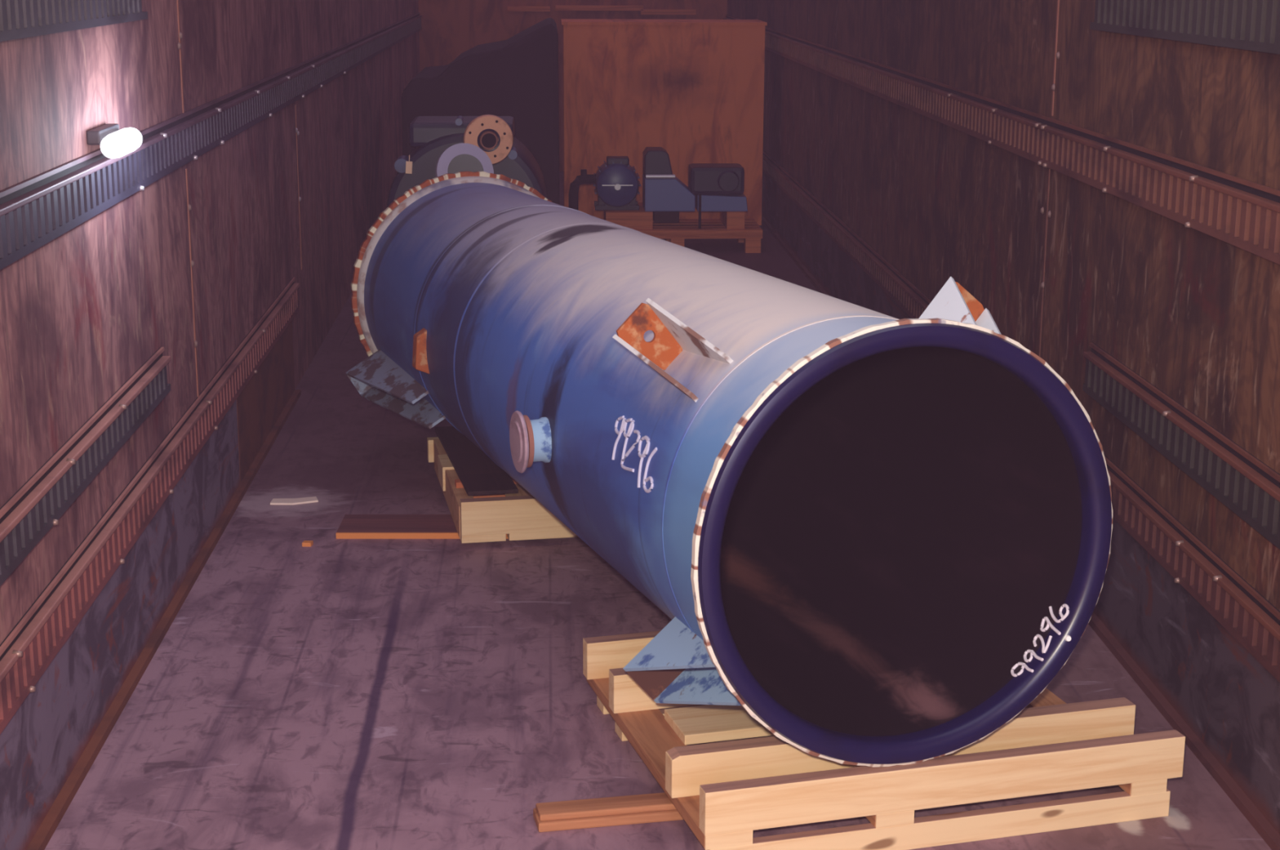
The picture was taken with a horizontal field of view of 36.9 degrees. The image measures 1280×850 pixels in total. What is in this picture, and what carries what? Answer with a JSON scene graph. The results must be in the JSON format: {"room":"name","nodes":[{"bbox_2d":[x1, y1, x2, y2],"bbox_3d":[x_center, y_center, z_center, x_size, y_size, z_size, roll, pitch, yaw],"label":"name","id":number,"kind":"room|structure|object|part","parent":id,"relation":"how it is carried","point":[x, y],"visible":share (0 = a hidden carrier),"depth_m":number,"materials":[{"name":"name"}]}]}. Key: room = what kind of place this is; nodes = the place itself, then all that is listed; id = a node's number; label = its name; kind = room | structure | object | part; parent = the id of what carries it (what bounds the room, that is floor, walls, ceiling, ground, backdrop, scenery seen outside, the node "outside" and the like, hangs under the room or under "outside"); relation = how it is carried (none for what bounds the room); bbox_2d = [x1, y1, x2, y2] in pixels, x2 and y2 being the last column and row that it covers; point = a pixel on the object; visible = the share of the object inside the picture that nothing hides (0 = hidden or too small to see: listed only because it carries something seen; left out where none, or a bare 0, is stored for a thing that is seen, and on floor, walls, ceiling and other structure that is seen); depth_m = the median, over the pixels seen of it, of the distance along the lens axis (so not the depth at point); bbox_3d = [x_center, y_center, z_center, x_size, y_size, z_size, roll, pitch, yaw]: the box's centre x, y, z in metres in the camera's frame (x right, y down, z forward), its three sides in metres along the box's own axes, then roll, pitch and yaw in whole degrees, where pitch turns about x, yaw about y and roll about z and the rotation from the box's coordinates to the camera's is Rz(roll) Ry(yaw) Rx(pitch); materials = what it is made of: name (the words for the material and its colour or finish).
{"room":"truck trailer interior","nodes":[
{"label":"truck trailer interior","id":0,"kind":"room"},
{"bbox_2d":[0,0,420,644],"bbox_3d":[-1.397,-1.322,7.338,0.050,2.450,16.200,0,14,-3],"label":"wall","id":1,"kind":"structure","parent":0,"point":[82,312],"depth_m":5.19,"materials":[{"name":"brown wood"}]},
{"bbox_2d":[0,0,147,41],"bbox_3d":[-1.108,-0.434,2.082,0.027,0.155,5.550,0,14,-3],"label":"rail","id":2,"kind":"object","parent":1,"relation":"attached to","point":[19,19],"visible":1,"depth_m":3.94,"materials":[{"name":"grey metal"}]},
{"bbox_2d":[0,346,170,586],"bbox_3d":[-1.109,0.513,2.328,0.034,0.120,5.580,0,14,-3],"label":"rail","id":3,"kind":"object","parent":1,"relation":"attached to","point":[37,505],"visible":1,"depth_m":4.04,"materials":[{"name":"grey metal"}]},
{"bbox_2d":[86,123,142,159],"bbox_3d":[-1.186,-0.642,4.341,0.083,0.063,0.240,0,14,-3],"label":"work lamp","id":4,"kind":"object","parent":1,"relation":"attached to","point":[115,143],"visible":1,"depth_m":4.25,"materials":[{"name":"grey metal"}]},
{"bbox_3d":[-1.173,-0.638,4.342,0.056,0.056,0.240,0,14,-3],"label":"lamp globe","id":5,"kind":"part","parent":4,"relation":"part of","materials":[{"name":"white glass"}]},
{"bbox_2d":[0,400,239,849],"bbox_3d":[-1.147,0.842,2.962,0.012,0.315,6.660,0,14,-3],"label":"wall panel","id":6,"kind":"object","parent":1,"relation":"attached to","point":[45,739],"depth_m":4.33,"materials":[{"name":"grey metal"}]},
{"bbox_2d":[0,277,299,733],"bbox_3d":[-1.171,0.447,3.659,0.034,0.135,8.200,0,14,-3],"label":"rail","id":7,"kind":"object","parent":1,"relation":"attached to","point":[31,646],"visible":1,"depth_m":4.47,"materials":[{"name":"metal"}]},
{"bbox_2d":[26,389,301,849],"bbox_3d":[-1.162,0.821,3.673,0.023,0.020,8.050,0,14,-3],"label":"baseboard","id":8,"kind":"structure","parent":1,"relation":"attached to","point":[46,830],"depth_m":4.67,"materials":[{"name":"brown wood"}]},
{"bbox_2d":[177,0,184,113],"bbox_3d":[-1.270,-1.422,5.213,0.009,1.150,0.052,0,14,-3],"label":"trim","id":9,"kind":"structure","parent":1,"relation":"attached to","point":[180,35],"depth_m":5.32,"materials":[{"name":"brown wood"}]},
{"bbox_2d":[185,168,199,396],"bbox_3d":[-1.274,-0.394,5.473,0.009,0.670,0.032,0,14,-3],"label":"trim","id":10,"kind":"structure","parent":1,"relation":"attached to","point":[189,207],"depth_m":5.47,"materials":[{"name":"brown wood"}]},
{"bbox_2d":[0,12,422,270],"bbox_3d":[-1.355,-1.286,7.349,0.034,0.135,16.200,0,14,-3],"label":"rail","id":11,"kind":"object","parent":1,"relation":"attached to","point":[36,211],"visible":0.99,"depth_m":4.89,"materials":[{"name":"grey metal"}]},
{"bbox_2d":[235,320,294,483],"bbox_3d":[-1.336,-0.110,6.874,0.012,0.315,1.380,0,14,-3],"label":"wall panel","id":12,"kind":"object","parent":1,"relation":"attached to","point":[260,403],"depth_m":6.76,"materials":[{"name":"brown wood"}]},
{"bbox_2d":[294,104,302,270],"bbox_3d":[-1.387,-0.965,7.817,0.009,0.670,0.062,0,14,-3],"label":"trim","id":13,"kind":"structure","parent":1,"relation":"attached to","point":[296,129],"depth_m":7.81,"materials":[{"name":"brown wood"}]},
{"bbox_2d":[418,0,727,171],"bbox_3d":[-0.530,-3.250,15.282,2.550,2.450,0.050,0,14,-3],"label":"wall","id":14,"kind":"structure","parent":0,"point":[450,28],"depth_m":15.25,"materials":[{"name":"brown wood"}]},
{"bbox_2d":[507,6,550,11],"bbox_3d":[-0.881,-3.298,15.213,0.338,0.040,0.030,0,14,-3],"label":"trim","id":15,"kind":"structure","parent":14,"relation":"attached to","point":[509,8],"depth_m":15.20,"materials":[{"name":"orange wood"}]},
{"bbox_2d":[555,5,643,10],"bbox_3d":[-0.322,-3.309,15.237,0.698,0.040,0.030,0,14,-3],"label":"trim","id":16,"kind":"structure","parent":14,"relation":"attached to","point":[557,7],"depth_m":15.22,"materials":[{"name":"orange wood"}]},
{"bbox_2d":[640,9,696,14],"bbox_3d":[0.226,-3.284,15.269,0.440,0.040,0.030,0,14,-3],"label":"trim","id":17,"kind":"structure","parent":14,"relation":"attached to","point":[644,11],"depth_m":15.25,"materials":[{"name":"orange wood"}]},
{"bbox_2d":[44,171,1271,849],"bbox_3d":[-0.156,-0.114,7.744,2.690,0.080,16.300,0,14,-3],"label":"floor","id":18,"kind":"structure","parent":0,"point":[333,693],"depth_m":4.51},
{"bbox_2d":[270,496,318,504],"bbox_3d":[-1.097,0.241,6.083,0.150,0.006,0.065,-2,14,-11],"label":"paper scrap","id":19,"kind":"object","parent":18,"relation":"on","point":[313,499],"visible":1,"depth_m":6.08,"materials":[{"name":"white paper"}]},
{"bbox_2d":[302,540,313,546],"bbox_3d":[-0.976,0.348,5.637,0.028,0.012,0.022,1,14,2],"label":"chip","id":20,"kind":"object","parent":18,"relation":"on","point":[305,543],"visible":1,"depth_m":5.63,"materials":[{"name":"brown wood"}]},
{"bbox_2d":[336,514,508,538],"bbox_3d":[-0.645,0.306,5.804,0.520,0.018,0.200,0,14,-1],"label":"wooden plank","id":21,"kind":"object","parent":18,"relation":"on","point":[352,526],"visible":0.56,"depth_m":5.77,"materials":[{"name":"orange wood"}]},
{"bbox_2d":[386,114,546,208],"bbox_3d":[-0.742,-0.834,8.283,0.680,1.062,1.258,0,14,-3],"label":"machine part","id":22,"kind":"object","parent":18,"relation":"on","point":[443,144],"visible":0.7,"depth_m":8.05,"materials":[{"name":"metal"}]},
{"bbox_2d":[405,155,412,173],"bbox_3d":[-0.946,-1.066,7.854,0.029,0.077,0.004,0,14,-3],"label":"tag","id":23,"kind":"object","parent":22,"relation":"hanging from","point":[408,164],"visible":1,"depth_m":7.86,"materials":[{"name":"beige paper"}]},
{"bbox_2d":[401,17,559,204],"bbox_3d":[-0.899,-1.658,11.093,0.860,1.332,1.200,0,14,-3],"label":"load","id":24,"kind":"object","parent":18,"relation":"on","point":[517,77],"visible":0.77,"depth_m":10.45},
{"bbox_2d":[426,436,578,542],"bbox_3d":[-0.151,0.161,6.104,0.970,0.125,0.900,-2,14,-11],"label":"wooden skid","id":25,"kind":"object","parent":18,"relation":"on","point":[520,515],"visible":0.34,"depth_m":5.63,"materials":[{"name":"brown wood"}]},
{"bbox_2d":[434,426,518,495],"bbox_3d":[-0.528,0.104,6.085,0.150,0.014,0.900,-3,13,-12],"label":"pallet top","id":26,"kind":"object","parent":25,"relation":"on","point":[478,474],"visible":0.71,"depth_m":5.93,"materials":[{"name":"brown wood"}]},
{"bbox_2d":[568,168,595,210],"bbox_3d":[-0.344,-1.222,11.071,0.179,0.500,0.099,0,14,-3],"label":"pipe elbow","id":27,"kind":"object","parent":18,"relation":"on","point":[584,179],"visible":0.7,"depth_m":11.01,"materials":[{"name":"grey metal"}]},
{"bbox_2d":[533,791,684,831],"bbox_3d":[-0.056,0.774,3.855,0.310,0.034,0.075,-3,14,-11],"label":"board","id":28,"kind":"object","parent":18,"relation":"on","point":[655,806],"visible":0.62,"depth_m":3.83,"materials":[{"name":"brown wood"}]},
{"bbox_2d":[560,18,767,225],"bbox_3d":[0.134,-1.883,12.102,1.250,1.302,0.588,0,14,-3],"label":"crate","id":29,"kind":"object","parent":18,"relation":"on","point":[693,90],"visible":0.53,"depth_m":11.78,"materials":[{"name":"orange wood"}]},
{"bbox_3d":[0.136,-2.507,11.950,1.250,0.018,0.588,0,14,-3],"label":"lid","id":30,"kind":"part","parent":29,"relation":"part of","materials":[{"name":"brown wood"}]},
{"bbox_2d":[603,202,762,253],"bbox_3d":[0.173,-1.183,11.472,1.070,0.238,0.510,0,14,-3],"label":"wooden pallet","id":31,"kind":"object","parent":18,"relation":"on","point":[667,225],"visible":0.54,"depth_m":11.25,"materials":[{"name":"orange wood"}]},
{"bbox_2d":[592,155,640,210],"bbox_3d":[-0.138,-1.433,11.349,0.280,0.305,0.340,0,14,-3],"label":"motor","id":32,"kind":"object","parent":31,"relation":"on","point":[617,184],"visible":0.99,"depth_m":11.23,"materials":[{"name":"blue metal"}]},
{"bbox_2d":[642,146,695,211],"bbox_3d":[0.170,-1.454,11.342,0.295,0.350,0.312,0,14,-3],"label":"machine part","id":33,"kind":"object","parent":31,"relation":"on","point":[662,191],"depth_m":11.22,"materials":[{"name":"grey metal"}]},
{"bbox_3d":[0.106,-1.552,11.342,0.168,0.160,0.240,0,14,-3],"label":"casing","id":34,"kind":"part","parent":33,"relation":"part of","materials":[{"name":"metal"}]},
{"bbox_3d":[0.169,-1.377,11.367,0.295,0.190,0.300,0,14,-3],"label":"casing","id":35,"kind":"part","parent":33,"relation":"part of","materials":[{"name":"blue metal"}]},
{"bbox_2d":[688,163,747,228],"bbox_3d":[0.459,-1.361,11.380,0.334,0.355,0.310,0,14,-3],"label":"gearbox","id":36,"kind":"object","parent":31,"relation":"on","point":[716,187],"visible":0.96,"depth_m":11.24,"materials":[{"name":"grey metal"}]},
{"bbox_2d":[582,630,1185,849],"bbox_3d":[0.478,0.635,4.148,1.024,0.170,0.900,-4,14,-15],"label":"wooden skid","id":37,"kind":"object","parent":18,"relation":"on","point":[724,792],"visible":0.65,"depth_m":3.78,"materials":[{"name":"brown wood"}]},
{"bbox_2d":[345,171,1112,766],"bbox_3d":[-0.072,-0.119,5.243,0.923,0.965,3.588,-4,14,-18],"label":"vessel","id":38,"kind":"object","parent":37,"relation":"on","point":[877,538],"visible":1,"depth_m":4.17,"materials":[{"name":"blue paint"}]},
{"bbox_3d":[-0.942,-0.180,6.708,0.166,0.143,0.010,-4,13,-18],"label":"plate","id":39,"kind":"part","parent":38,"relation":"part of","materials":[{"name":"grey metal"}]},
{"bbox_3d":[0.020,-0.182,3.952,0.142,0.142,0.010,-4,13,-18],"label":"plate","id":40,"kind":"part","parent":38,"relation":"part of","materials":[{"name":"orange metal"}]},
{"bbox_3d":[0.051,0.481,3.932,0.168,0.160,0.010,-4,13,-18],"label":"plate","id":41,"kind":"part","parent":38,"relation":"part of","materials":[{"name":"metal"}]},
{"bbox_3d":[0.649,-0.221,4.038,0.163,0.166,0.010,-4,13,-18],"label":"plate","id":42,"kind":"part","parent":38,"relation":"part of","materials":[{"name":"orange metal"}]},
{"bbox_2d":[727,0,1279,610],"bbox_3d":[1.100,-1.340,7.454,0.050,2.450,16.200,0,14,-3],"label":"wall","id":43,"kind":"structure","parent":0,"point":[1194,313],"depth_m":5.24,"materials":[{"name":"brown wood"}]},
{"bbox_2d":[724,14,1279,264],"bbox_3d":[1.058,-1.291,7.464,0.034,0.138,16.200,0,14,-3],"label":"rail","id":44,"kind":"object","parent":43,"relation":"attached to","point":[1243,214],"visible":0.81,"depth_m":5.03,"materials":[{"name":"brown metal"}]},
{"bbox_2d":[761,171,1279,834],"bbox_3d":[1.065,-0.306,7.704,0.012,0.322,16.200,0,14,-3],"label":"wall panel","id":45,"kind":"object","parent":43,"relation":"attached to","point":[1224,695],"depth_m":4.36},
{"bbox_2d":[761,214,1279,849],"bbox_3d":[1.047,-0.159,7.739,0.023,0.020,16.200,0,14,-3],"label":"baseboard","id":46,"kind":"structure","parent":43,"relation":"attached to","point":[1261,824],"depth_m":4.31,"materials":[{"name":"brown metal"}]},
{"bbox_2d":[762,151,1279,682],"bbox_3d":[1.055,-0.516,7.653,0.034,0.121,16.200,0,14,-3],"label":"rail","id":47,"kind":"object","parent":43,"relation":"attached to","point":[1254,621],"visible":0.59,"depth_m":4.43,"materials":[{"name":"brown metal"}]},
{"bbox_2d":[1038,168,1050,356],"bbox_3d":[1.165,-0.406,5.562,0.009,0.670,0.102,0,14,-3],"label":"trim","id":48,"kind":"structure","parent":43,"relation":"attached to","point":[1042,211],"depth_m":5.54,"materials":[{"name":"brown metal"}]},
{"bbox_2d":[1051,0,1059,115],"bbox_3d":[1.170,-1.431,5.290,0.009,1.150,0.057,0,14,-3],"label":"trim","id":49,"kind":"structure","parent":43,"relation":"attached to","point":[1056,55],"depth_m":5.40,"materials":[{"name":"brown wood"}]},
{"bbox_2d":[1082,342,1279,549],"bbox_3d":[1.307,0.495,2.399,0.034,0.128,5.500,0,14,-3],"label":"rail","id":50,"kind":"object","parent":43,"relation":"attached to","point":[1239,480],"visible":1,"depth_m":4.24,"materials":[{"name":"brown metal"}]},
{"bbox_3d":[1.321,0.496,2.400,0.006,0.127,5.500,0,14,-3],"label":"plate","id":51,"kind":"part","parent":50,"relation":"part of","materials":[{"name":"brown metal"}]},
{"bbox_2d":[1089,0,1279,54],"bbox_3d":[1.311,-0.435,2.240,0.027,0.148,5.630,0,14,-3],"label":"rail","id":52,"kind":"object","parent":43,"relation":"attached to","point":[1243,24],"visible":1,"depth_m":4.16,"materials":[{"name":"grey metal"}]}
]}

